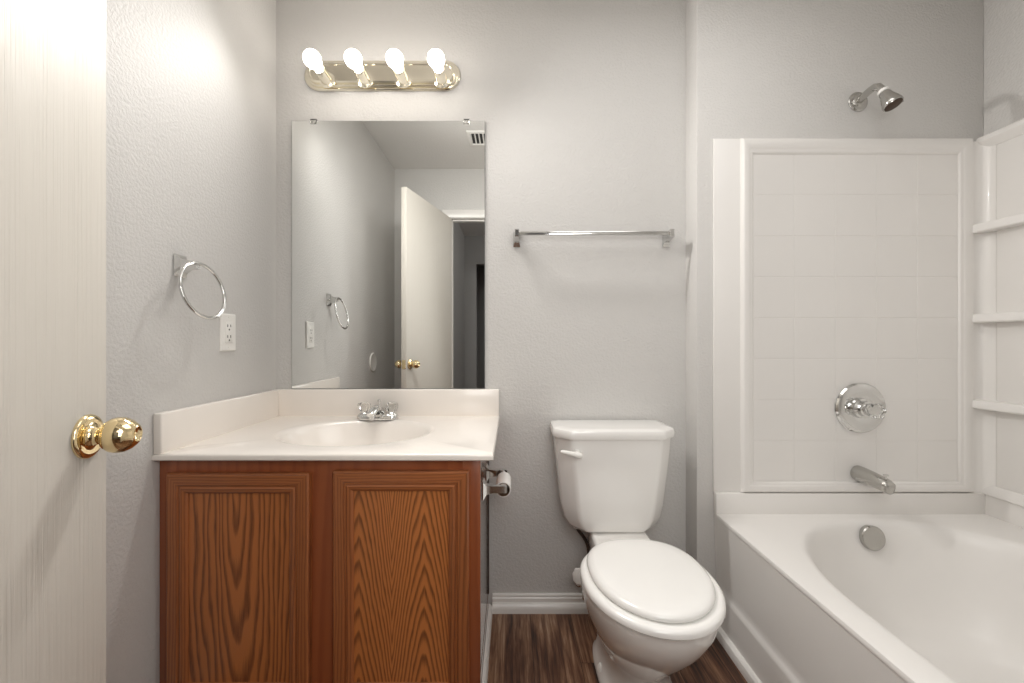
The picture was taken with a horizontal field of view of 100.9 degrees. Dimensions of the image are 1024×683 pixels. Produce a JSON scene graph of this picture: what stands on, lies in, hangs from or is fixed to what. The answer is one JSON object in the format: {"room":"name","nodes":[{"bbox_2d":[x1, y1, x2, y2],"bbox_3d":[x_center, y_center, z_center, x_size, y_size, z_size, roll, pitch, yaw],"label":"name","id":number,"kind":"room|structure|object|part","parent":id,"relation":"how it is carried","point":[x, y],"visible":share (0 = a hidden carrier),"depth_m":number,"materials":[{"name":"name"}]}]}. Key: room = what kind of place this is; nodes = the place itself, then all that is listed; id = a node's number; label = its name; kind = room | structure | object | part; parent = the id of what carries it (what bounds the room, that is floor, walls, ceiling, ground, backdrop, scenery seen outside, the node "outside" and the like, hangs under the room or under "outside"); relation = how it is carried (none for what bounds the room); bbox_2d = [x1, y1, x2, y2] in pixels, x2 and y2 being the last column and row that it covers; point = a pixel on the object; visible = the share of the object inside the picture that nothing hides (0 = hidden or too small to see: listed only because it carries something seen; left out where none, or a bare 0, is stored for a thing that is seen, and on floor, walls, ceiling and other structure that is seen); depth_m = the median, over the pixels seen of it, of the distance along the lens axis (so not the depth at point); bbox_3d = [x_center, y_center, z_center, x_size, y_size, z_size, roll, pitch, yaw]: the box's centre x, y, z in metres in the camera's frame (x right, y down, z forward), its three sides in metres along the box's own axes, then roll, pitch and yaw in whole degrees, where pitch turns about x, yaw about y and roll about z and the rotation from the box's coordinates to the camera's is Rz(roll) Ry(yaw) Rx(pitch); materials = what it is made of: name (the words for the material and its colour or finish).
{"room":"bathroom","nodes":[
{"label":"bathroom","id":0,"kind":"room"},
{"bbox_2d":[106,0,275,682],"bbox_3d":[-0.959,-0.142,0.795,0.100,2.385,1.870,0,0,0],"label":"wall","id":1,"kind":"structure","parent":0,"point":[191,84],"depth_m":1.13,"materials":[{"name":"grey paint"}]},
{"bbox_2d":[173,253,225,319],"bbox_3d":[-0.865,-0.148,1.155,0.086,0.176,0.162,0,0,0],"label":"towel ring","id":2,"kind":"object","parent":1,"relation":"attached to","point":[182,266],"visible":1,"depth_m":1.14,"materials":[{"name":"silver metal"}]},
{"bbox_2d":[219,313,235,350],"bbox_3d":[-0.905,-0.029,1.349,0.007,0.118,0.072,0,0,0],"label":"electrical outlet","id":3,"kind":"object","parent":1,"relation":"attached to","point":[227,322],"visible":0.98,"depth_m":1.34,"materials":[{"name":"white plastic"}]},
{"bbox_2d":[225,322,232,342],"bbox_3d":[-0.902,-0.029,1.349,0.002,0.068,0.033,0,0,0],"label":"receptacle","id":4,"kind":"object","parent":3,"relation":"attached to","point":[228,325],"depth_m":1.35,"materials":[{"name":"white plastic"}]},
{"bbox_2d":[276,0,685,604],"bbox_3d":[-0.119,-0.142,1.680,1.579,2.385,0.100,0,0,0],"label":"wall","id":5,"kind":"structure","parent":0,"point":[581,104],"depth_m":1.63,"materials":[{"name":"grey paint"}]},
{"bbox_2d":[303,49,460,90],"bbox_3d":[-0.497,-1.019,1.541,0.599,0.118,0.178,0,0,0],"label":"vanity light","id":6,"kind":"object","parent":5,"relation":"attached to","point":[351,74],"visible":1,"depth_m":1.60,"materials":[{"name":"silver metal"}]},
{"bbox_3d":[-0.700,-0.990,1.496,0.060,0.060,0.088,0,0,0],"label":"light bulb","id":7,"kind":"part","parent":6,"relation":"part of","materials":[{"name":"white glass"}]},
{"bbox_2d":[314,64,334,87],"bbox_3d":[-0.700,-0.990,1.567,0.060,0.060,0.073,0,0,0],"label":"socket","id":8,"kind":"object","parent":6,"relation":"attached to","point":[324,77],"depth_m":1.59,"materials":[{"name":"silver metal"}]},
{"bbox_3d":[-0.556,-0.990,1.496,0.060,0.060,0.088,0,0,0],"label":"light bulb","id":9,"kind":"part","parent":6,"relation":"part of","materials":[{"name":"white glass"}]},
{"bbox_2d":[354,65,372,87],"bbox_3d":[-0.556,-0.990,1.567,0.060,0.060,0.073,0,0,0],"label":"socket","id":10,"kind":"object","parent":6,"relation":"attached to","point":[363,77],"depth_m":1.59,"materials":[{"name":"silver metal"}]},
{"bbox_3d":[-0.411,-0.990,1.496,0.060,0.060,0.088,0,0,0],"label":"light bulb","id":11,"kind":"part","parent":6,"relation":"part of","materials":[{"name":"white glass"}]},
{"bbox_2d":[393,66,410,87],"bbox_3d":[-0.411,-0.990,1.567,0.060,0.060,0.073,0,0,0],"label":"socket","id":12,"kind":"object","parent":6,"relation":"attached to","point":[402,77],"depth_m":1.59,"materials":[{"name":"silver metal"}]},
{"bbox_3d":[-0.266,-0.990,1.496,0.060,0.060,0.088,0,0,0],"label":"light bulb","id":13,"kind":"part","parent":6,"relation":"part of","materials":[{"name":"white glass"}]},
{"bbox_2d":[433,66,449,87],"bbox_3d":[-0.266,-0.990,1.567,0.060,0.060,0.073,0,0,0],"label":"socket","id":14,"kind":"object","parent":6,"relation":"attached to","point":[441,78],"depth_m":1.59,"materials":[{"name":"silver metal"}]},
{"bbox_2d":[277,389,498,415],"bbox_3d":[-0.479,0.234,1.619,0.860,0.104,0.020,0,0,0],"label":"backsplash","id":15,"kind":"structure","parent":5,"relation":"attached to","point":[291,402],"depth_m":1.61,"materials":[{"name":"stone"}]},
{"bbox_2d":[292,119,484,388],"bbox_3d":[-0.475,-0.336,1.625,0.742,1.034,0.010,0,0,0],"label":"mirror","id":16,"kind":"object","parent":5,"relation":"attached to","point":[388,217],"visible":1,"depth_m":1.62,"materials":[{"name":"silver glass"}]},
{"bbox_2d":[482,604,491,682],"bbox_3d":[-0.082,1.015,1.355,0.015,0.034,0.510,0,0,0],"label":"trim","id":17,"kind":"structure","parent":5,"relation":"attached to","point":[489,617],"depth_m":1.39,"materials":[{"name":"white paint"}]},
{"bbox_2d":[492,593,584,602],"bbox_3d":[0.297,1.000,1.623,0.745,0.063,0.013,0,0,0],"label":"baseboard","id":18,"kind":"structure","parent":5,"relation":"attached to","point":[496,597],"depth_m":1.62,"materials":[{"name":"white paint"}]},
{"bbox_2d":[492,603,587,613],"bbox_3d":[0.291,1.015,1.609,0.732,0.034,0.015,0,0,0],"label":"trim","id":19,"kind":"structure","parent":5,"relation":"attached to","point":[497,608],"depth_m":1.60,"materials":[{"name":"white paint"}]},
{"bbox_2d":[572,568,583,599],"bbox_3d":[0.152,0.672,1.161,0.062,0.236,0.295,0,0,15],"label":"supply valve","id":20,"kind":"object","parent":5,"relation":"attached to","point":[576,577],"depth_m":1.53,"materials":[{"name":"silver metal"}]},
{"bbox_3d":[0.242,0.849,1.528,0.028,0.059,0.061,0,0,-35],"label":"valve handle","id":21,"kind":"part","parent":20,"relation":"part of","materials":[{"name":"white plastic"}]},
{"bbox_2d":[574,527,589,553],"bbox_3d":[0.188,0.610,1.300,0.062,0.294,0.495,0,0,15],"label":"supply hose","id":22,"kind":"object","parent":5,"relation":"attached to","point":[579,531],"depth_m":1.59,"materials":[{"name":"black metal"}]},
{"bbox_2d":[513,229,674,246],"bbox_3d":[0.305,-0.392,1.594,0.600,0.058,0.071,0,0,0],"label":"towel bar","id":23,"kind":"object","parent":5,"relation":"attached to","point":[667,236],"visible":1,"depth_m":1.57,"materials":[{"name":"silver metal"}]},
{"bbox_2d":[488,614,746,682],"bbox_3d":[0.401,1.091,0.785,2.819,0.118,1.890,0,0,0],"label":"floor","id":24,"kind":"structure","parent":0,"point":[524,648],"depth_m":1.40,"materials":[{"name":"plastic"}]},
{"bbox_2d":[160,461,488,682],"bbox_3d":[-0.495,0.667,1.349,0.826,0.729,0.558,0,0,0],"label":"vanity cabinet","id":25,"kind":"object","parent":24,"relation":"on","point":[271,571],"visible":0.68,"depth_m":1.08,"materials":[{"name":"brown wood"}]},
{"bbox_3d":[-0.697,0.362,1.080,0.362,0.052,0.019,0,0,0],"label":"rail","id":26,"kind":"part","parent":25,"relation":"part of","materials":[{"name":"brown wood"}]},
{"bbox_3d":[-0.697,0.896,1.080,0.362,0.052,0.019,0,0,0],"label":"rail","id":27,"kind":"part","parent":25,"relation":"part of","materials":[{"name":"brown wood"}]},
{"bbox_3d":[-0.697,0.629,1.084,0.266,0.490,0.005,0,0,0],"label":"panel","id":28,"kind":"part","parent":25,"relation":"part of","materials":[{"name":"brown wood"}]},
{"bbox_2d":[151,389,499,460],"bbox_3d":[-0.478,0.294,1.348,0.862,0.224,0.564,0,0,0],"label":"vanity sink","id":29,"kind":"object","parent":25,"relation":"in","point":[275,424],"visible":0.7,"depth_m":1.39,"materials":[{"name":"stone"}]},
{"bbox_2d":[151,416,499,460],"bbox_3d":[-0.478,0.344,1.348,0.862,0.121,0.564,0,0,0],"label":"countertop","id":30,"kind":"structure","parent":29,"relation":"attached to","point":[280,438],"depth_m":1.24,"materials":[{"name":"stone"}]},
{"bbox_2d":[357,399,398,419],"bbox_3d":[-0.492,0.248,1.524,0.152,0.070,0.108,0,0,0],"label":"faucet","id":31,"kind":"object","parent":30,"relation":"on","point":[376,412],"visible":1,"depth_m":1.53,"materials":[{"name":"silver metal"}]},
{"bbox_3d":[-0.542,0.240,1.552,0.048,0.034,0.044,0,0,0],"label":"acrylic knob","id":32,"kind":"part","parent":31,"relation":"part of","materials":[{"name":"white"}]},
{"bbox_3d":[-0.492,0.255,1.520,0.048,0.049,0.100,0,0,0],"label":"spout","id":33,"kind":"part","parent":31,"relation":"part of","materials":[{"name":"silver metal"}]},
{"bbox_3d":[-0.492,0.274,1.552,0.152,0.019,0.052,0,0,0],"label":"plate","id":34,"kind":"part","parent":31,"relation":"part of","materials":[{"name":"silver metal"}]},
{"bbox_3d":[-0.442,0.240,1.552,0.048,0.034,0.044,0,0,0],"label":"acrylic knob","id":35,"kind":"part","parent":31,"relation":"part of","materials":[{"name":"white"}]},
{"bbox_3d":[-0.282,0.356,1.080,0.345,0.052,0.019,0,0,0],"label":"rail","id":36,"kind":"part","parent":25,"relation":"part of","materials":[{"name":"brown wood"}]},
{"bbox_3d":[-0.282,0.896,1.080,0.345,0.052,0.019,0,0,0],"label":"rail","id":37,"kind":"part","parent":25,"relation":"part of","materials":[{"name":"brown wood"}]},
{"bbox_3d":[-0.282,0.626,1.084,0.249,0.496,0.005,0,0,0],"label":"panel","id":38,"kind":"part","parent":25,"relation":"part of","materials":[{"name":"brown wood"}]},
{"bbox_2d":[482,463,507,499],"bbox_3d":[-0.052,0.448,1.365,0.074,0.054,0.202,0,0,0],"label":"toilet paper holder","id":39,"kind":"object","parent":25,"relation":"attached to","point":[487,488],"visible":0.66,"depth_m":1.28,"materials":[{"name":"silver metal"}]},
{"bbox_3d":[-0.052,0.448,1.285,0.074,0.054,0.042,0,0,0],"label":"post","id":40,"kind":"part","parent":39,"relation":"part of","materials":[{"name":"silver metal"}]},
{"bbox_3d":[-0.052,0.448,1.445,0.074,0.054,0.042,0,0,0],"label":"post","id":41,"kind":"part","parent":39,"relation":"part of","materials":[{"name":"silver metal"}]},
{"bbox_2d":[496,472,510,496],"bbox_3d":[-0.027,0.460,1.364,0.047,0.047,0.106,0,0,0],"label":"toilet paper roll","id":42,"kind":"object","parent":39,"relation":"on","point":[503,477],"visible":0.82,"depth_m":1.34,"materials":[{"name":"paper"}]},
{"bbox_2d":[550,420,725,682],"bbox_3d":[0.357,0.666,1.272,0.428,0.732,0.685,0,0,0],"label":"toilet","id":43,"kind":"object","parent":24,"relation":"on","point":[654,611],"visible":1,"depth_m":1.22,"materials":[{"name":"white ceramic"}]},
{"bbox_3d":[0.199,0.378,1.421,0.074,0.031,0.037,0,0,0],"label":"flush lever","id":44,"kind":"part","parent":43,"relation":"part of","materials":[{"name":"white plastic"}]},
{"bbox_3d":[0.357,0.497,1.526,0.412,0.331,0.179,0,0,0],"label":"tank","id":45,"kind":"part","parent":43,"relation":"part of","materials":[{"name":"white ceramic"}]},
{"bbox_3d":[0.357,0.316,1.520,0.428,0.032,0.190,0,0,0],"label":"tank lid","id":46,"kind":"part","parent":43,"relation":"part of","materials":[{"name":"white ceramic"}]},
{"bbox_3d":[0.371,0.848,1.202,0.352,0.369,0.517,0,0,0],"label":"bowl","id":47,"kind":"part","parent":43,"relation":"part of","materials":[{"name":"white ceramic"}]},
{"bbox_3d":[0.371,0.627,1.143,0.320,0.024,0.383,0,0,0],"label":"seat lid","id":48,"kind":"part","parent":43,"relation":"part of","materials":[{"name":"white plastic"}]},
{"bbox_3d":[0.371,0.650,1.133,0.360,0.023,0.405,0,0,0],"label":"seat","id":49,"kind":"part","parent":43,"relation":"part of","materials":[{"name":"white plastic"}]},
{"bbox_2d":[713,492,1023,682],"bbox_3d":[1.218,0.787,0.751,0.979,0.489,1.559,0,0,0],"label":"bathtub","id":50,"kind":"object","parent":24,"relation":"on","point":[816,587],"visible":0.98,"depth_m":1.34,"materials":[{"name":"white plastic"}]},
{"bbox_2d":[716,626,761,682],"bbox_3d":[0.722,1.015,0.745,0.018,0.034,1.550,0,0,0],"label":"trim","id":51,"kind":"structure","parent":50,"relation":"attached to","point":[734,654],"depth_m":1.35,"materials":[{"name":"white paint"}]},
{"bbox_3d":[1.220,0.665,1.437,0.080,0.081,0.041,0,0,0],"label":"overflow plate","id":52,"kind":"part","parent":50,"relation":"part of","materials":[{"name":"silver metal"}]},
{"bbox_2d":[686,0,982,580],"bbox_3d":[1.190,-0.142,1.631,1.040,2.385,0.197,0,0,0],"label":"wall","id":53,"kind":"structure","parent":0,"point":[755,68],"depth_m":1.53,"materials":[{"name":"grey paint"}]},
{"bbox_2d":[848,83,903,111],"bbox_3d":[1.267,-0.840,1.464,0.069,0.125,0.155,0,0,-12],"label":"shower head","id":54,"kind":"object","parent":53,"relation":"attached to","point":[889,99],"visible":1,"depth_m":1.43},
{"bbox_3d":[1.255,-0.867,1.478,0.028,0.047,0.109,0,0,0],"label":"shower arm","id":55,"kind":"part","parent":54,"relation":"part of","materials":[{"name":"silver metal"}]},
{"bbox_2d":[983,0,1023,135],"bbox_3d":[1.760,-0.142,0.795,0.100,2.385,1.870,0,0,0],"label":"wall","id":56,"kind":"structure","parent":0,"point":[1003,20],"depth_m":1.47,"materials":[{"name":"grey paint"}]},
{"bbox_2d":[713,118,1023,506],"bbox_3d":[1.218,-0.095,0.776,0.982,1.275,1.512,0,0,0],"label":"tub surround","id":57,"kind":"object","parent":56,"relation":"attached to","point":[895,266],"visible":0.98,"depth_m":1.52,"materials":[{"name":"white plastic"}]},
{"bbox_3d":[1.194,-0.095,1.528,0.933,1.275,0.008,0,0,0],"label":"panel","id":58,"kind":"part","parent":57,"relation":"part of","materials":[{"name":"white plastic"}]},
{"bbox_2d":[835,383,886,432],"bbox_3d":[1.248,0.238,1.477,0.180,0.180,0.080,0,0,0],"label":"tub valve","id":59,"kind":"object","parent":57,"relation":"attached to","point":[859,407],"visible":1,"depth_m":1.50,"materials":[{"name":"silver metal"}]},
{"bbox_3d":[1.248,0.238,1.453,0.058,0.052,0.032,0,0,0],"label":"acrylic handle","id":60,"kind":"part","parent":59,"relation":"part of","materials":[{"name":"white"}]},
{"bbox_2d":[850,465,895,494],"bbox_3d":[1.240,0.471,1.450,0.054,0.063,0.134,0,0,0],"label":"tub spout","id":61,"kind":"object","parent":57,"relation":"attached to","point":[861,474],"visible":1,"depth_m":1.43,"materials":[{"name":"silver metal"}]},
{"bbox_2d":[973,399,1023,414],"bbox_3d":[1.675,0.223,1.236,0.064,0.030,0.571,0,0,0],"label":"corner shelf","id":62,"kind":"object","parent":57,"relation":"attached to","point":[992,406],"depth_m":1.44,"materials":[{"name":"white plastic"}]},
{"bbox_2d":[973,312,1023,322],"bbox_3d":[1.675,-0.082,1.236,0.064,0.030,0.571,0,0,0],"label":"corner shelf","id":63,"kind":"object","parent":57,"relation":"attached to","point":[978,317],"depth_m":1.44,"materials":[{"name":"white plastic"}]},
{"bbox_2d":[973,213,1023,233],"bbox_3d":[1.675,-0.401,1.236,0.064,0.030,0.571,0,0,0],"label":"corner shelf","id":64,"kind":"object","parent":57,"relation":"attached to","point":[1013,222],"depth_m":1.44,"materials":[{"name":"white plastic"}]},
{"bbox_3d":[1.701,-0.089,0.750,0.017,1.265,1.459,0,0,0],"label":"panel","id":65,"kind":"part","parent":57,"relation":"part of","materials":[{"name":"white plastic"}]},
{"bbox_3d":[0.400,-0.142,-0.085,2.619,2.385,0.110,0,0,0],"label":"wall","id":66,"kind":"structure","parent":0,"visible":0},
{"bbox_2d":[0,0,142,682],"bbox_3d":[-0.568,0.041,0.326,0.162,1.967,0.708,0,0,-15],"label":"door","id":67,"kind":"structure","parent":66,"relation":"in","point":[56,436],"depth_m":0.57,"materials":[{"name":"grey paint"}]},
{"bbox_3d":[-0.595,0.141,0.638,0.052,0.054,0.054,0,0,-15],"label":"knob","id":68,"kind":"part","parent":67,"relation":"part of","materials":[{"name":"gold metal"}]}
]}

